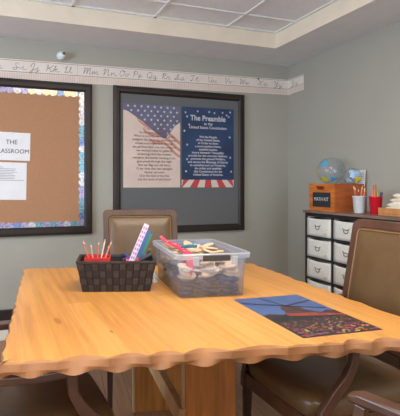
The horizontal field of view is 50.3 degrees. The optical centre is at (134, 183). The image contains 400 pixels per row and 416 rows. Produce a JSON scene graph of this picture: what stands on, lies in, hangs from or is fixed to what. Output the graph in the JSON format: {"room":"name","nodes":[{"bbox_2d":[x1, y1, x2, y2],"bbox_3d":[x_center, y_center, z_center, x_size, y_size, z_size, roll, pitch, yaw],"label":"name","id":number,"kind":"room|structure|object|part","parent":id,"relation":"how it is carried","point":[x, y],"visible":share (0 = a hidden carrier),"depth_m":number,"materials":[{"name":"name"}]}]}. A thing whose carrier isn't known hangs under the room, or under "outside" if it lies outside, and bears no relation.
{"room":"classroom","nodes":[
{"label":"classroom","id":0,"kind":"room"},
{"bbox_2d":[0,36,287,309],"bbox_3d":[-0.900,-0.100,3.315,5.210,2.600,0.120,0,0,-18],"label":"wall","id":1,"kind":"structure","parent":0,"point":[265,234],"depth_m":3.65,"materials":[{"name":"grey paint"}]},
{"bbox_2d":[0,320,7,340],"bbox_3d":[-0.886,1.123,3.248,4.954,0.155,0.016,0,0,-18],"label":"baseboard","id":2,"kind":"structure","parent":1,"relation":"attached to","point":[3,333],"depth_m":3.20,"materials":[{"name":"white paint"}]},
{"bbox_2d":[0,309,13,320],"bbox_3d":[-1.849,1.004,2.922,2.920,0.078,0.030,0,0,-18],"label":"trim","id":3,"kind":"structure","parent":1,"relation":"attached to","point":[6,314],"depth_m":3.19,"materials":[{"name":"brown wood"}]},
{"bbox_2d":[0,58,76,82],"bbox_3d":[-1.331,-0.880,3.108,1.820,0.192,0.002,0,0,-18],"label":"strip","id":4,"kind":"object","parent":1,"relation":"attached to","point":[9,68],"visible":1,"depth_m":3.30,"materials":[{"name":"paper"}]},
{"bbox_2d":[0,77,91,236],"bbox_3d":[-1.223,-0.203,3.127,1.837,1.214,0.034,0,0,-18],"label":"cork board","id":5,"kind":"object","parent":1,"relation":"attached to","point":[57,116],"visible":1,"depth_m":3.31,"materials":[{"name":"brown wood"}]},
{"bbox_2d":[0,162,26,199],"bbox_3d":[-0.953,-0.022,3.213,0.232,0.288,0.008,1,0,-18],"label":"paper notice","id":6,"kind":"object","parent":5,"relation":"attached to","point":[13,176],"visible":1,"depth_m":3.22,"materials":[{"name":"white paper"}]},
{"bbox_2d":[0,132,29,160],"bbox_3d":[-0.949,-0.290,3.214,0.279,0.216,0.008,1,0,-18],"label":"paper sign","id":7,"kind":"object","parent":5,"relation":"attached to","point":[13,146],"visible":1,"depth_m":3.23,"materials":[{"name":"white paper"}]},
{"bbox_2d":[57,51,65,59],"bbox_3d":[-0.583,-1.022,3.315,0.069,0.073,0.078,0,0,-18],"label":"wall sensor","id":8,"kind":"object","parent":1,"relation":"attached to","point":[61,55],"visible":1,"depth_m":3.29,"materials":[{"name":"white plastic"}]},
{"bbox_2d":[113,85,244,231],"bbox_3d":[0.413,-0.199,3.667,1.246,1.242,0.034,0,0,-18],"label":"display board","id":9,"kind":"object","parent":1,"relation":"attached to","point":[198,209],"visible":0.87,"depth_m":3.68,"materials":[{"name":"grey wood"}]},
{"bbox_2d":[123,103,179,187],"bbox_3d":[0.149,-0.326,3.580,0.520,0.711,0.003,0,0,-18],"label":"poster","id":10,"kind":"object","parent":9,"relation":"attached to","point":[151,133],"visible":1,"depth_m":3.58,"materials":[{"name":"beige paper"}]},
{"bbox_2d":[182,106,233,186],"bbox_3d":[0.656,-0.326,3.749,0.520,0.711,0.001,0,0,-18],"label":"poster","id":11,"kind":"object","parent":9,"relation":"attached to","point":[207,133],"visible":1,"depth_m":3.74,"materials":[{"name":"blue paper"}]},
{"bbox_2d":[78,64,303,94],"bbox_3d":[0.540,-0.914,3.612,2.047,0.188,0.217,0,0,-18],"label":"strip","id":12,"kind":"object","parent":1,"relation":"attached to","point":[88,74],"visible":1,"depth_m":3.69,"materials":[{"name":"paper"}]},
{"bbox_2d":[0,340,398,415],"bbox_3d":[-0.023,1.240,0.661,5.370,0.080,5.870,0,0,-18],"label":"floor","id":13,"kind":"structure","parent":0,"point":[122,381],"depth_m":2.39,"materials":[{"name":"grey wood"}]},
{"bbox_2d":[0,320,113,415],"bbox_3d":[-0.438,0.686,1.387,0.690,1.033,0.524,0,0,-21],"label":"armchair","id":14,"kind":"object","parent":13,"relation":"on","point":[53,393],"visible":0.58,"depth_m":1.39,"materials":[{"name":"brown wood"}]},
{"bbox_3d":[-0.533,0.542,1.601,0.446,0.042,0.049,0,0,-23],"label":"armrest","id":15,"kind":"part","parent":14,"relation":"part of","materials":[{"name":"brown wood"}]},
{"bbox_3d":[-0.363,0.542,1.165,0.446,0.042,0.049,0,0,-19],"label":"armrest","id":16,"kind":"part","parent":14,"relation":"part of","materials":[{"name":"brown wood"}]},
{"bbox_3d":[-0.367,0.773,1.415,0.538,0.083,0.444,0,0,-21],"label":"seat","id":17,"kind":"part","parent":14,"relation":"part of","materials":[{"name":"brown leather"}]},
{"bbox_2d":[103,209,177,408],"bbox_3d":[0.057,0.686,2.444,0.524,1.033,0.690,0,0,-4],"label":"armchair","id":18,"kind":"object","parent":13,"relation":"on","point":[123,228],"visible":0.19,"depth_m":2.71,"materials":[{"name":"beige leather"}]},
{"bbox_3d":[-0.127,1.007,2.115,0.034,0.385,0.036,0,0,-4],"label":"leg","id":19,"kind":"part","parent":18,"relation":"part of","materials":[{"name":"brown wood"}]},
{"bbox_3d":[0.037,0.435,2.716,0.489,0.530,0.146,0,0,-4],"label":"frame","id":20,"kind":"part","parent":18,"relation":"part of","materials":[{"name":"brown wood"}]},
{"bbox_2d":[109,215,171,265],"bbox_3d":[0.037,0.434,2.711,0.416,0.456,0.136,0,0,-4],"label":"cushion","id":21,"kind":"object","parent":18,"relation":"on","point":[124,230],"depth_m":2.71,"materials":[{"name":"brown leather"}]},
{"bbox_2d":[0,263,399,415],"bbox_3d":[0.188,0.837,1.826,1.454,0.725,1.277,0,0,-9],"label":"work table","id":22,"kind":"object","parent":13,"relation":"on","point":[181,351],"visible":0.8,"depth_m":1.46,"materials":[{"name":"brown wood"}]},
{"bbox_2d":[76,254,156,291],"bbox_3d":[-0.085,0.406,1.915,0.357,0.138,0.195,0,0,-2],"label":"woven basket","id":23,"kind":"object","parent":22,"relation":"on","point":[113,275],"visible":0.97,"depth_m":1.83,"materials":[{"name":"brown wicker"}]},
{"bbox_2d":[84,255,110,260],"bbox_3d":[-0.169,0.400,1.903,0.116,0.142,0.090,0,0,-2],"label":"pencil box","id":24,"kind":"object","parent":23,"relation":"in","point":[86,258],"visible":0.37,"depth_m":1.86,"materials":[{"name":"red plastic"}]},
{"bbox_2d":[129,223,148,260],"bbox_3d":[-0.005,0.319,1.880,0.144,0.281,0.010,0,0,-18],"label":"ruler","id":25,"kind":"object","parent":23,"relation":"in","point":[145,226],"visible":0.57,"depth_m":1.89,"materials":[{"name":"plastic"}]},
{"bbox_2d":[136,230,150,258],"bbox_3d":[0.012,0.334,1.908,0.124,0.250,0.007,0,0,-13],"label":"ruler","id":26,"kind":"object","parent":23,"relation":"in","point":[148,232],"visible":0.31,"depth_m":1.91,"materials":[{"name":"plastic"}]},
{"bbox_2d":[139,253,151,260],"bbox_3d":[0.045,0.338,1.913,0.067,0.047,0.021,0,0,-13],"label":"marker","id":27,"kind":"object","parent":23,"relation":"in","point":[148,255],"visible":0.86,"depth_m":1.91,"materials":[{"name":"grey plastic"}]},
{"bbox_2d":[141,234,151,254],"bbox_3d":[0.021,0.342,1.926,0.122,0.234,0.006,0,0,-10],"label":"ruler","id":28,"kind":"object","parent":23,"relation":"in","point":[150,235],"visible":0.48,"depth_m":1.93,"materials":[{"name":"plastic"}]},
{"bbox_2d":[152,272,158,282],"bbox_3d":[0.080,0.449,2.063,0.083,0.052,0.089,0,0,25],"label":"tissue","id":29,"kind":"object","parent":22,"relation":"on","point":[155,277],"visible":0.27,"depth_m":2.04,"materials":[{"name":"white paper"}]},
{"bbox_3d":[0.199,0.861,2.235,0.400,0.679,0.040,0,0,-6],"label":"leg","id":30,"kind":"part","parent":22,"relation":"part of","materials":[{"name":"brown wood"}]},
{"bbox_2d":[153,239,249,295],"bbox_3d":[0.290,0.381,1.954,0.335,0.185,0.484,0,0,-10],"label":"clear storage bin","id":31,"kind":"object","parent":22,"relation":"on","point":[163,253],"visible":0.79,"depth_m":1.87,"materials":[{"name":"plastic"}]},
{"bbox_2d":[162,243,174,247],"bbox_3d":[0.167,0.306,2.078,0.061,0.018,0.076,0,0,-32],"label":"foam piece","id":32,"kind":"object","parent":31,"relation":"in","point":[166,245],"visible":0.56,"depth_m":2.06,"materials":[{"name":"beige plastic"}]},
{"bbox_2d":[159,236,193,274],"bbox_3d":[0.196,0.326,1.946,0.050,0.128,0.388,0,0,-16],"label":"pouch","id":33,"kind":"object","parent":31,"relation":"on","point":[189,263],"visible":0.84,"depth_m":1.86,"materials":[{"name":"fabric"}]},
{"bbox_2d":[176,275,192,279],"bbox_3d":[0.214,0.397,1.785,0.076,0.018,0.061,0,0,-18],"label":"foam piece","id":34,"kind":"object","parent":31,"relation":"in","point":[178,276],"visible":0.63,"depth_m":1.76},
{"bbox_2d":[178,268,191,277],"bbox_3d":[0.212,0.375,1.771,0.052,0.033,0.072,0,0,-5],"label":"foam piece","id":35,"kind":"object","parent":31,"relation":"in","point":[186,274],"visible":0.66,"depth_m":1.75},
{"bbox_2d":[176,280,194,284],"bbox_3d":[0.217,0.421,1.800,0.083,0.015,0.066,0,0,32],"label":"foam piece","id":36,"kind":"object","parent":31,"relation":"in","point":[180,282],"visible":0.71,"depth_m":1.78,"materials":[{"name":"stone"}]},
{"bbox_2d":[177,263,193,269],"bbox_3d":[0.215,0.352,1.780,0.076,0.026,0.060,0,0,-27],"label":"foam piece","id":37,"kind":"object","parent":31,"relation":"in","point":[180,265],"visible":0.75,"depth_m":1.76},
{"bbox_2d":[178,285,194,289],"bbox_3d":[0.220,0.442,1.796,0.068,0.009,0.082,0,-1,-35],"label":"foam piece","id":38,"kind":"object","parent":31,"relation":"in","point":[179,286],"visible":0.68,"depth_m":1.77,"materials":[{"name":"stone"}]},
{"bbox_2d":[180,272,195,278],"bbox_3d":[0.226,0.385,1.790,0.074,0.031,0.061,0,0,38],"label":"foam piece","id":39,"kind":"object","parent":31,"relation":"in","point":[193,273],"visible":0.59,"depth_m":1.77,"materials":[{"name":"beige plastic"}]},
{"bbox_2d":[181,244,196,247],"bbox_3d":[0.246,0.285,1.911,0.074,0.022,0.027,0,0,-7],"label":"holder","id":40,"kind":"object","parent":31,"relation":"in","point":[187,245],"visible":0.95,"depth_m":1.90,"materials":[{"name":"plastic"}]},
{"bbox_2d":[190,248,201,252],"bbox_3d":[0.279,0.315,1.966,0.073,0.022,0.053,0,0,32],"label":"foam piece","id":41,"kind":"object","parent":31,"relation":"in","point":[199,249],"visible":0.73,"depth_m":1.94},
{"bbox_2d":[199,243,213,247],"bbox_3d":[0.361,0.311,2.118,0.066,0.030,0.066,0,0,-21],"label":"foam piece","id":42,"kind":"object","parent":31,"relation":"in","point":[206,244],"visible":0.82,"depth_m":2.10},
{"bbox_2d":[200,261,214,264],"bbox_3d":[0.314,0.336,1.804,0.069,0.030,0.050,0,0,25],"label":"foam piece","id":43,"kind":"object","parent":31,"relation":"in","point":[202,262],"visible":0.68,"depth_m":1.79,"materials":[{"name":"beige plastic"}]},
{"bbox_2d":[199,276,216,281],"bbox_3d":[0.316,0.411,1.809,0.074,0.018,0.072,0,0,7],"label":"foam piece","id":44,"kind":"object","parent":31,"relation":"in","point":[212,278],"visible":0.8,"depth_m":1.79,"materials":[{"name":"stone"}]},
{"bbox_2d":[202,247,213,252],"bbox_3d":[0.363,0.327,2.042,0.071,0.033,0.053,0,0,16],"label":"foam piece","id":45,"kind":"object","parent":31,"relation":"in","point":[203,248],"visible":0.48,"depth_m":2.03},
{"bbox_2d":[202,271,216,277],"bbox_3d":[0.317,0.383,1.799,0.073,0.028,0.052,0,0,-23],"label":"foam piece","id":46,"kind":"object","parent":31,"relation":"in","point":[203,272],"visible":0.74,"depth_m":1.78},
{"bbox_2d":[202,266,216,269],"bbox_3d":[0.321,0.360,1.803,0.053,0.017,0.074,0,0,-15],"label":"foam piece","id":47,"kind":"object","parent":31,"relation":"in","point":[203,267],"visible":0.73,"depth_m":1.78,"materials":[{"name":"beige plastic"}]},
{"bbox_2d":[204,262,214,267],"bbox_3d":[0.323,0.347,1.814,0.050,0.032,0.068,0,0,10],"label":"foam piece","id":48,"kind":"object","parent":31,"relation":"in","point":[210,265],"visible":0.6,"depth_m":1.79,"materials":[{"name":"beige plastic"}]},
{"bbox_2d":[200,286,219,291],"bbox_3d":[0.321,0.453,1.802,0.080,0.017,0.058,0,0,37],"label":"foam piece","id":49,"kind":"object","parent":31,"relation":"in","point":[211,289],"visible":0.92,"depth_m":1.79,"materials":[{"name":"grey plastic"}]},
{"bbox_2d":[201,268,218,273],"bbox_3d":[0.326,0.370,1.813,0.068,0.031,0.064,0,0,-34],"label":"foam piece","id":50,"kind":"object","parent":31,"relation":"in","point":[217,269],"visible":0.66,"depth_m":1.79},
{"bbox_2d":[219,277,232,282],"bbox_3d":[0.401,0.421,1.843,0.080,0.017,0.058,0,0,-32],"label":"foam piece","id":51,"kind":"object","parent":31,"relation":"in","point":[220,278],"visible":0.55,"depth_m":1.82,"materials":[{"name":"plastic"}]},
{"bbox_2d":[220,281,236,285],"bbox_3d":[0.408,0.432,1.826,0.074,0.014,0.072,0,0,13],"label":"foam piece","id":52,"kind":"object","parent":31,"relation":"in","point":[233,283],"visible":0.62,"depth_m":1.80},
{"bbox_2d":[221,274,238,280],"bbox_3d":[0.414,0.411,1.831,0.072,0.020,0.074,0,0,-38],"label":"foam piece","id":53,"kind":"object","parent":31,"relation":"in","point":[232,278],"visible":0.89,"depth_m":1.81,"materials":[{"name":"plastic"}]},
{"bbox_2d":[224,265,235,273],"bbox_3d":[0.410,0.369,1.819,0.050,0.029,0.069,0,0,-16],"label":"foam piece","id":54,"kind":"object","parent":31,"relation":"in","point":[233,270],"visible":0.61,"depth_m":1.80,"materials":[{"name":"beige plastic"}]},
{"bbox_2d":[224,258,236,268],"bbox_3d":[0.417,0.345,1.820,0.053,0.038,0.069,0,0,18],"label":"foam piece","id":55,"kind":"object","parent":31,"relation":"in","point":[228,264],"visible":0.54,"depth_m":1.80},
{"bbox_2d":[222,287,239,294],"bbox_3d":[0.417,0.463,1.824,0.074,0.022,0.072,0,0,5],"label":"foam piece","id":56,"kind":"object","parent":31,"relation":"in","point":[237,291],"visible":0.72,"depth_m":1.80,"materials":[{"name":"stone"}]},
{"bbox_2d":[223,286,238,290],"bbox_3d":[0.419,0.452,1.827,0.066,0.017,0.083,0,0,17],"label":"foam piece","id":57,"kind":"object","parent":31,"relation":"in","point":[224,287],"visible":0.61,"depth_m":1.80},
{"bbox_2d":[225,268,237,276],"bbox_3d":[0.419,0.383,1.819,0.053,0.024,0.073,0,0,43],"label":"foam piece","id":58,"kind":"object","parent":31,"relation":"in","point":[229,274],"visible":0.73,"depth_m":1.79,"materials":[{"name":"beige plastic"}]},
{"bbox_3d":[0.304,0.861,1.712,0.210,0.679,0.040,0,0,-6],"label":"leg","id":59,"kind":"part","parent":22,"relation":"part of","materials":[{"name":"brown wood"}]},
{"bbox_2d":[233,295,382,337],"bbox_3d":[0.605,0.474,1.539,0.303,0.002,0.445,0,0,-15],"label":"print","id":60,"kind":"object","parent":22,"relation":"on","point":[304,317],"visible":1,"depth_m":1.49,"materials":[{"name":"multicoloured paper"}]},
{"bbox_3d":[0.572,0.473,1.645,0.079,0.001,0.210,0,0,-15],"label":"windmill blade","id":61,"kind":"part","parent":60,"relation":"part of","materials":[{"name":"blue paper"}]},
{"bbox_3d":[0.575,0.473,1.628,0.289,0.001,0.144,0,0,-15],"label":"windmill blade","id":62,"kind":"part","parent":60,"relation":"part of","materials":[{"name":"blue paper"}]},
{"bbox_2d":[240,219,399,415],"bbox_3d":[0.852,0.686,1.714,0.690,1.033,0.524,0,0,-18],"label":"armchair","id":63,"kind":"object","parent":13,"relation":"on","point":[313,385],"visible":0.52,"depth_m":1.69,"materials":[{"name":"brown leather"}]},
{"bbox_3d":[0.488,1.007,1.812,0.036,0.385,0.034,0,0,-18],"label":"leg","id":64,"kind":"part","parent":63,"relation":"part of","materials":[{"name":"brown wood"}]},
{"bbox_3d":[0.768,0.841,1.686,0.485,0.058,0.430,0,0,-18],"label":"seat rail","id":65,"kind":"part","parent":63,"relation":"part of","materials":[{"name":"brown wood"}]},
{"bbox_3d":[0.780,0.773,1.690,0.538,0.083,0.444,0,0,-18],"label":"seat","id":66,"kind":"part","parent":63,"relation":"part of","materials":[{"name":"brown leather"}]},
{"bbox_3d":[1.110,0.435,1.799,0.146,0.530,0.489,0,0,-18],"label":"frame","id":67,"kind":"part","parent":63,"relation":"part of","materials":[{"name":"brown wood"}]},
{"bbox_2d":[348,228,399,315],"bbox_3d":[1.106,0.434,1.797,0.136,0.456,0.416,0,0,-18],"label":"cushion","id":68,"kind":"object","parent":63,"relation":"on","point":[374,263],"depth_m":1.85,"materials":[{"name":"brown leather"}]},
{"bbox_2d":[303,210,399,369],"bbox_3d":[1.675,0.703,2.840,0.347,0.994,1.132,0,0,-18],"label":"storage rack","id":69,"kind":"object","parent":13,"relation":"on","point":[353,216],"visible":0.3,"depth_m":3.04,"materials":[{"name":"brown wood"}]},
{"bbox_3d":[1.359,0.712,3.311,0.016,0.976,0.016,0,0,-18],"label":"post","id":70,"kind":"part","parent":69,"relation":"part of","materials":[{"name":"black metal"}]},
{"bbox_2d":[307,258,334,282],"bbox_3d":[1.514,0.654,3.220,0.278,0.138,0.244,0,0,-19],"label":"fabric bin","id":71,"kind":"object","parent":69,"relation":"on","point":[318,269],"visible":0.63,"depth_m":3.17,"materials":[{"name":"grey fabric"}]},
{"bbox_2d":[307,278,336,291],"bbox_3d":[1.515,0.816,3.218,0.278,0.138,0.244,0,0,-18],"label":"fabric bin","id":72,"kind":"object","parent":69,"relation":"on","point":[312,282],"visible":0.12,"depth_m":3.21,"materials":[{"name":"grey fabric"}]},
{"bbox_2d":[307,237,337,259],"bbox_3d":[1.515,0.492,3.218,0.278,0.138,0.244,0,0,-18],"label":"fabric bin","id":73,"kind":"object","parent":69,"relation":"on","point":[316,247],"visible":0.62,"depth_m":3.17,"materials":[{"name":"grey fabric"}]},
{"bbox_3d":[1.677,0.730,2.840,0.321,0.013,1.106,0,0,-18],"label":"shelf rail","id":74,"kind":"part","parent":69,"relation":"part of","materials":[{"name":"black metal"}]},
{"bbox_2d":[307,217,343,237],"bbox_3d":[1.514,0.330,3.218,0.278,0.138,0.244,0,0,-18],"label":"fabric bin","id":75,"kind":"object","parent":69,"relation":"on","point":[316,226],"visible":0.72,"depth_m":3.17,"materials":[{"name":"grey fabric"}]},
{"bbox_3d":[1.677,0.568,2.840,0.321,0.013,1.106,0,0,-18],"label":"shelf rail","id":76,"kind":"part","parent":69,"relation":"part of","materials":[{"name":"black metal"}]},
{"bbox_3d":[1.677,0.406,2.840,0.321,0.013,1.106,0,0,-18],"label":"shelf rail","id":77,"kind":"part","parent":69,"relation":"part of","materials":[{"name":"black metal"}]},
{"bbox_3d":[1.444,0.712,3.053,0.016,0.976,0.016,0,0,-18],"label":"post","id":78,"kind":"part","parent":69,"relation":"part of","materials":[{"name":"black metal"}]},
{"bbox_2d":[309,184,365,211],"bbox_3d":[1.561,0.102,3.238,0.305,0.208,0.256,0,0,-18],"label":"wooden crate","id":79,"kind":"object","parent":69,"relation":"on","point":[322,197],"visible":0.92,"depth_m":3.12,"materials":[{"name":"orange wood"}]},
{"bbox_3d":[1.427,0.102,3.193,0.012,0.208,0.256,0,0,-18],"label":"panel","id":80,"kind":"part","parent":79,"relation":"part of","materials":[{"name":"orange wood"}]},
{"bbox_2d":[316,160,336,181],"bbox_3d":[1.544,-0.104,3.295,0.211,0.210,0.210,0,0,-18],"label":"globe","id":81,"kind":"object","parent":79,"relation":"on","point":[324,163],"visible":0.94,"depth_m":3.25,"materials":[{"name":"plastic"}]},
{"bbox_3d":[1.474,-0.162,3.249,0.030,0.050,0.061,0,0,-35],"label":"coloured panel","id":82,"kind":"part","parent":81,"relation":"part of","materials":[{"name":"blue plastic"}]},
{"bbox_3d":[1.602,0.102,3.123,0.276,0.208,0.012,0,0,-18],"label":"panel","id":83,"kind":"part","parent":79,"relation":"part of","materials":[{"name":"brown wood"}]},
{"bbox_2d":[347,170,361,182],"bbox_3d":[1.652,-0.058,3.178,0.132,0.132,0.132,0,0,-18],"label":"ball","id":84,"kind":"object","parent":79,"relation":"on","point":[353,173],"visible":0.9,"depth_m":3.12,"materials":[{"name":"plastic"}]},
{"bbox_3d":[1.637,-0.075,3.123,0.070,0.066,0.023,0,0,20],"label":"coloured panel","id":85,"kind":"part","parent":84,"relation":"part of","materials":[{"name":"blue plastic"}]},
{"bbox_3d":[1.665,-0.030,3.126,0.057,0.052,0.023,0,0,-18],"label":"coloured panel","id":86,"kind":"part","parent":84,"relation":"part of","materials":[{"name":"yellow plastic"}]},
{"bbox_2d":[356,170,365,185],"bbox_3d":[1.724,-0.044,3.191,0.013,0.125,0.075,0,0,-22],"label":"card","id":87,"kind":"object","parent":79,"relation":"on","point":[362,173],"visible":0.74,"depth_m":3.18,"materials":[{"name":"paper"}]},
{"bbox_2d":[334,287,342,293],"bbox_3d":[1.600,0.816,2.959,0.278,0.138,0.244,0,0,-18],"label":"fabric bin","id":88,"kind":"object","parent":69,"relation":"on","point":[337,290],"visible":0.05,"depth_m":3.01,"materials":[{"name":"grey fabric"}]},
{"bbox_2d":[333,264,345,285],"bbox_3d":[1.600,0.654,2.961,0.278,0.138,0.244,0,0,-18],"label":"fabric bin","id":89,"kind":"object","parent":69,"relation":"on","point":[339,270],"visible":0.19,"depth_m":2.99,"materials":[{"name":"grey fabric"}]},
{"bbox_2d":[333,242,349,263],"bbox_3d":[1.600,0.492,2.959,0.278,0.138,0.244,0,0,-18],"label":"fabric bin","id":90,"kind":"object","parent":69,"relation":"on","point":[341,249],"visible":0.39,"depth_m":2.97,"materials":[{"name":"grey fabric"}]},
{"bbox_2d":[333,220,354,241],"bbox_3d":[1.600,0.330,2.960,0.278,0.138,0.244,0,0,-18],"label":"fabric bin","id":91,"kind":"object","parent":69,"relation":"on","point":[342,229],"visible":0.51,"depth_m":2.96,"materials":[{"name":"grey fabric"}]},
{"bbox_3d":[1.677,0.237,2.840,0.321,0.026,1.106,0,0,-18],"label":"shelf rail","id":92,"kind":"part","parent":69,"relation":"part of","materials":[{"name":"black metal"}]},
{"bbox_2d":[352,196,365,212],"bbox_3d":[1.590,0.145,2.966,0.091,0.121,0.091,0,0,-18],"label":"pail","id":93,"kind":"object","parent":69,"relation":"on","point":[358,201],"visible":0.93,"depth_m":2.94,"materials":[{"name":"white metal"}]},
{"bbox_2d":[368,196,382,213],"bbox_3d":[1.649,0.145,2.867,0.091,0.121,0.091,0,0,-18],"label":"pail","id":94,"kind":"object","parent":69,"relation":"on","point":[375,203],"visible":0.8,"depth_m":2.84,"materials":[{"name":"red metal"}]},
{"bbox_2d":[373,185,375,196],"bbox_3d":[1.635,0.100,2.852,0.020,0.189,0.026,0,0,42],"label":"marker","id":95,"kind":"object","parent":94,"relation":"in","point":[374,186],"visible":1,"depth_m":2.84,"materials":[{"name":"orange plastic"}]},
{"bbox_2d":[378,207,399,216],"bbox_3d":[1.759,0.181,2.613,0.200,0.050,0.380,0,0,-18],"label":"wooden tray","id":96,"kind":"object","parent":69,"relation":"on","point":[384,211],"visible":0.94,"depth_m":2.68,"materials":[{"name":"brown wood"}]},
{"bbox_2d":[386,194,399,208],"bbox_3d":[1.765,0.118,2.626,0.149,0.127,0.330,0,0,-18],"label":"bundle","id":97,"kind":"object","parent":96,"relation":"in","point":[396,201],"visible":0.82,"depth_m":2.70,"materials":[{"name":"white paper"}]},
{"bbox_2d":[347,391,399,415],"bbox_3d":[0.495,0.686,0.781,0.524,1.033,0.690,0,0,-36],"label":"armchair","id":98,"kind":"object","parent":13,"relation":"on","point":[364,401],"visible":1,"depth_m":1.04,"materials":[{"name":"brown wood"}]},
{"bbox_2d":[0,0,399,65],"bbox_3d":[-0.023,-1.268,0.661,4.970,0.265,5.470,0,0,-18],"label":"ceiling","id":99,"kind":"structure","parent":0,"point":[379,14],"depth_m":3.26,"materials":[{"name":"paint"}]},
{"bbox_2d":[0,0,375,48],"bbox_3d":[-0.043,-1.195,0.650,4.125,0.122,4.662,0,0,-18],"label":"trim","id":100,"kind":"structure","parent":99,"relation":"attached to","point":[22,9],"depth_m":3.08,"materials":[{"name":"beige paint"}]},
{"bbox_2d":[45,0,331,31],"bbox_3d":[-0.043,-1.332,0.650,4.125,0.136,4.662,0,0,-18],"label":"ceiling tiles","id":101,"kind":"structure","parent":99,"relation":"attached to","point":[294,10],"depth_m":3.01,"materials":[{"name":"white tile"}]},
{"bbox_2d":[24,0,337,33],"bbox_3d":[-0.043,-1.259,0.650,4.101,0.010,4.638,0,0,-18],"label":"grid","id":102,"kind":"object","parent":101,"relation":"attached to","point":[168,2],"depth_m":3.07,"materials":[{"name":"white metal"}]},
{"bbox_2d":[288,22,399,281],"bbox_3d":[2.393,-0.100,1.459,0.120,2.600,5.470,0,0,-18],"label":"wall","id":103,"kind":"structure","parent":0,"point":[346,114],"depth_m":3.37,"materials":[{"name":"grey paint"}]},
{"label":"foam piece","id":104,"kind":"object","parent":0,"visible":0},
{"bbox_2d":[210,250,223,252],"bbox_3d":[0.386,0.322,1.964,0.059,0.030,0.076,0,0,36],"label":"foam piece","id":105,"kind":"object","parent":104,"relation":"in","point":[218,251],"visible":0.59,"depth_m":1.94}
]}

